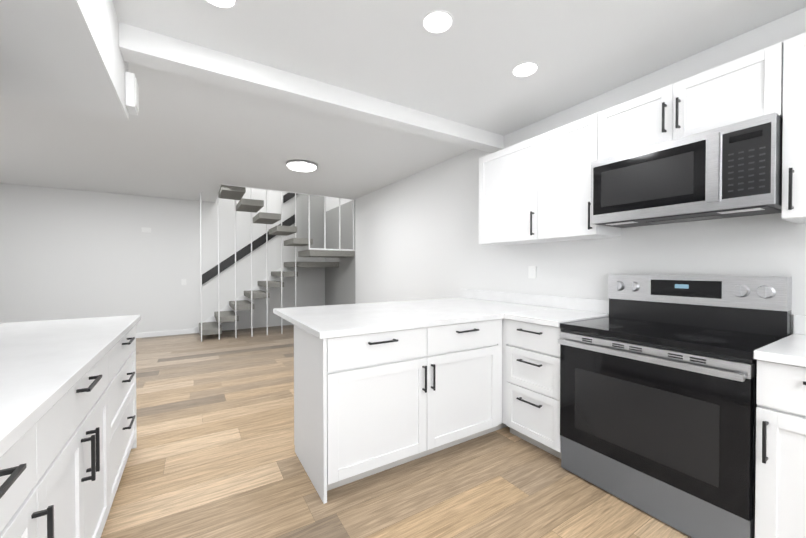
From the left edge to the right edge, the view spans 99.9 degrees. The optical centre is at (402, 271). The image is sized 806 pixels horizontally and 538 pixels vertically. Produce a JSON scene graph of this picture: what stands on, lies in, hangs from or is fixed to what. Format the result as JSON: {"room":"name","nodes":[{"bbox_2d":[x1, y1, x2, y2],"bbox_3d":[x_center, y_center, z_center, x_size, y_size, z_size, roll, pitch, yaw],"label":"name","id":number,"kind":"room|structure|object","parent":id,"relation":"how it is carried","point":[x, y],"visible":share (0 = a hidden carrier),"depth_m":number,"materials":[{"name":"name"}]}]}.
{"room":"kitchen","nodes":[
{"label":"kitchen","id":0,"kind":"room"},
{"bbox_2d":[0,0,128,119],"bbox_3d":[-0.863,-1.133,-0.005,0.784,0.415,4.500,0,1,-32],"label":"soffit","id":1,"kind":"structure","parent":0,"point":[65,54],"depth_m":1.53,"materials":[{"name":"white paint"}]},
{"bbox_2d":[125,71,138,114],"bbox_3d":[-1.650,-1.082,2.063,0.050,0.200,0.135,0,1,-32],"label":"box","id":2,"kind":"object","parent":1,"relation":"attached to","point":[131,95],"visible":0.98,"depth_m":2.01,"materials":[{"name":"white"}]},
{"bbox_2d":[0,183,324,332],"bbox_3d":[-4.698,-1.379,6.433,7.600,5.200,0.150,0,1,-32],"label":"wall","id":3,"kind":"structure","parent":0,"point":[70,254],"depth_m":6.28,"materials":[{"name":"paint"}]},
{"bbox_2d":[142,227,150,232],"bbox_3d":[-4.769,-0.777,6.288,0.140,0.090,0.030,0,1,-32],"label":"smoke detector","id":4,"kind":"object","parent":3,"relation":"attached to","point":[145,229],"visible":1,"depth_m":6.28,"materials":[{"name":"white plastic"}]},
{"bbox_2d":[136,329,193,337],"bbox_3d":[-5.930,1.185,5.601,4.300,0.090,0.014,0,1,-32],"label":"baseboard","id":5,"kind":"structure","parent":3,"relation":"attached to","point":[164,333],"depth_m":6.44,"materials":[{"name":"white wood"}]},
{"bbox_2d":[181,279,185,284],"bbox_3d":[-4.280,0.200,6.611,0.080,0.120,0.011,0,1,-32],"label":"light switch","id":6,"kind":"object","parent":3,"relation":"attached to","point":[183,281],"visible":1,"depth_m":6.61,"materials":[{"name":"white plastic"}]},
{"bbox_2d":[202,193,297,284],"bbox_3d":[-3.200,-0.849,7.255,1.953,2.235,0.032,0,1,-32],"label":"board","id":7,"kind":"object","parent":3,"relation":"attached to","point":[230,260],"visible":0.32,"depth_m":7.15,"materials":[{"name":"black wood"}]},
{"bbox_2d":[101,325,691,537],"bbox_3d":[-2.167,1.315,2.371,7.600,0.100,9.870,0,1,-32],"label":"floor","id":8,"kind":"structure","parent":0,"point":[212,454],"depth_m":2.06,"materials":[{"name":"brown wood"}]},
{"bbox_2d":[0,404,55,537],"bbox_3d":[-1.143,0.830,0.454,0.763,0.910,0.708,0,1,-32],"label":"base cabinet","id":9,"kind":"object","parent":8,"relation":"on","point":[28,468],"depth_m":0.87,"materials":[{"name":"white wood"}]},
{"bbox_2d":[56,349,115,537],"bbox_3d":[-1.512,0.824,1.052,0.763,0.910,0.954,0,1,-32],"label":"base cabinet","id":10,"kind":"object","parent":8,"relation":"on","point":[63,459],"depth_m":1.28,"materials":[{"name":"white wood"}]},
{"bbox_2d":[112,325,136,490],"bbox_3d":[-1.989,0.815,1.821,0.763,0.910,0.984,0,1,-32],"label":"base cabinet","id":11,"kind":"object","parent":8,"relation":"on","point":[124,428],"depth_m":2.03,"materials":[{"name":"white wood"}]},
{"bbox_2d":[0,315,140,457],"bbox_3d":[-0.989,0.308,0.226,0.791,0.137,4.800,0,1,-32],"label":"countertop","id":12,"kind":"structure","parent":11,"relation":"on","point":[46,366],"depth_m":1.27,"materials":[{"name":"white stone"}]},
{"bbox_2d":[194,184,354,341],"bbox_3d":[-2.615,-1.375,6.588,2.846,5.190,1.776,0,1,-32],"label":"staircase","id":13,"kind":"structure","parent":8,"relation":"on","point":[211,325],"depth_m":6.30,"materials":[{"name":"wood"},{"name":"painted metal"}]},
{"bbox_2d":[294,325,437,503],"bbox_3d":[-0.274,0.810,2.308,0.759,0.910,0.620,0,1,-32],"label":"base cabinet","id":14,"kind":"object","parent":8,"relation":"on","point":[366,405],"depth_m":2.04,"materials":[{"name":"white wood"}]},
{"bbox_2d":[438,319,505,450],"bbox_3d":[0.270,0.807,2.644,0.776,0.910,0.620,0,1,-32],"label":"base cabinet","id":15,"kind":"object","parent":8,"relation":"on","point":[470,353],"depth_m":2.42,"materials":[{"name":"white wood"}]},
{"bbox_2d":[273,289,608,444],"bbox_3d":[0.242,0.737,2.699,2.105,1.048,1.697,0,1,-32],"label":"countertop","id":16,"kind":"structure","parent":15,"relation":"on","point":[343,320],"depth_m":2.58,"materials":[{"name":"white stone"}]},
{"bbox_2d":[502,319,561,458],"bbox_3d":[1.153,0.808,2.557,0.705,0.910,0.496,0,1,-32],"label":"base cabinet","id":17,"kind":"object","parent":8,"relation":"on","point":[531,383],"visible":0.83,"depth_m":2.37,"materials":[{"name":"white wood"}]},
{"bbox_2d":[558,274,791,537],"bbox_3d":[1.497,0.646,1.956,0.717,1.245,0.876,0,1,-32],"label":"range","id":18,"kind":"object","parent":8,"relation":"on","point":[658,375],"visible":0.98,"depth_m":1.76,"materials":[{"name":"grey metal"}]},
{"bbox_2d":[755,360,805,537],"bbox_3d":[1.904,0.820,1.380,0.667,0.910,0.524,0,1,-32],"label":"base cabinet","id":19,"kind":"object","parent":8,"relation":"on","point":[780,489],"visible":0.88,"depth_m":1.35,"materials":[{"name":"white wood"}]},
{"bbox_2d":[754,314,805,367],"bbox_3d":[2.311,0.303,0.691,0.695,0.137,2.117,0,1,-32],"label":"countertop","id":20,"kind":"structure","parent":19,"relation":"on","point":[789,350],"depth_m":1.42,"materials":[{"name":"white stone"}]},
{"bbox_2d":[0,0,805,201],"bbox_3d":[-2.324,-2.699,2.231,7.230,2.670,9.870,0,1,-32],"label":"ceiling","id":21,"kind":"structure","parent":0,"point":[182,137],"depth_m":2.47,"materials":[{"name":"white paint"}]},
{"bbox_2d":[205,0,236,8],"bbox_3d":[-0.908,-1.355,1.658,0.174,0.006,0.174,0,1,-32],"label":"recessed light","id":22,"kind":"object","parent":21,"relation":"in","point":[226,4],"visible":1,"depth_m":1.71,"materials":[{"name":"white plastic"}]},
{"bbox_2d":[286,160,316,171],"bbox_3d":[-1.307,-1.363,4.374,0.390,0.048,0.390,0,1,-32],"label":"flush ceiling light","id":23,"kind":"object","parent":21,"relation":"attached to","point":[302,165],"visible":1,"depth_m":4.30,"materials":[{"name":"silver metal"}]},
{"bbox_2d":[119,22,503,152],"bbox_3d":[-0.302,-1.302,2.698,3.015,0.135,0.150,0,1,-32],"label":"cross beam","id":24,"kind":"structure","parent":21,"relation":"attached to","point":[146,48],"depth_m":2.32,"materials":[{"name":"white paint"}]},
{"bbox_2d":[422,10,453,33],"bbox_3d":[0.189,-1.357,1.843,0.174,0.006,0.174,0,1,-32],"label":"recessed light","id":25,"kind":"object","parent":21,"relation":"in","point":[437,21],"visible":1,"depth_m":1.83,"materials":[{"name":"white plastic"}]},
{"bbox_2d":[511,62,538,76],"bbox_3d":[0.823,-1.361,2.282,0.174,0.006,0.174,0,1,-32],"label":"recessed light","id":26,"kind":"object","parent":21,"relation":"in","point":[524,69],"visible":1,"depth_m":2.27,"materials":[{"name":"white plastic"}]},
{"bbox_2d":[325,7,805,334],"bbox_3d":[0.699,-1.354,4.087,0.150,5.200,9.820,0,1,-32],"label":"wall","id":27,"kind":"structure","parent":0,"point":[416,236],"depth_m":3.18,"materials":[{"name":"white paint"}]},
{"bbox_2d":[479,136,556,245],"bbox_3d":[1.028,-0.678,3.063,0.371,0.830,0.660,0,1,-32],"label":"upper cabinet","id":28,"kind":"object","parent":27,"relation":"attached to","point":[508,195],"visible":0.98,"depth_m":2.96,"materials":[{"name":"white wood"}]},
{"bbox_2d":[528,266,535,277],"bbox_3d":[1.198,0.004,3.141,0.008,0.115,0.080,0,1,-32],"label":"outlet","id":29,"kind":"object","parent":27,"relation":"attached to","point":[531,271],"visible":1,"depth_m":3.14,"materials":[{"name":"white plastic"}]},
{"bbox_2d":[538,113,620,240],"bbox_3d":[1.325,-0.673,2.582,0.371,0.830,0.466,0,1,-32],"label":"upper cabinet","id":30,"kind":"object","parent":27,"relation":"attached to","point":[567,154],"visible":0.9,"depth_m":2.50,"materials":[{"name":"white wood"}]},
{"bbox_2d":[598,42,783,159],"bbox_3d":[1.672,-0.909,2.019,0.371,0.345,0.848,0,1,-32],"label":"upper cabinet","id":31,"kind":"object","parent":27,"relation":"attached to","point":[746,87],"visible":0.79,"depth_m":1.85,"materials":[{"name":"white wood"}]},
{"bbox_2d":[591,112,782,227],"bbox_3d":[1.639,-0.521,2.004,0.447,0.421,0.842,0,1,-32],"label":"microwave","id":32,"kind":"object","parent":31,"relation":"attached to","point":[731,170],"visible":0.98,"depth_m":1.80,"materials":[{"name":"grey metal"}]},
{"bbox_2d":[781,33,805,223],"bbox_3d":[2.064,-0.660,1.388,0.371,0.830,0.640,0,1,-32],"label":"upper cabinet","id":33,"kind":"object","parent":27,"relation":"attached to","point":[794,143],"visible":1,"depth_m":1.55,"materials":[{"name":"white wood"}]}
]}

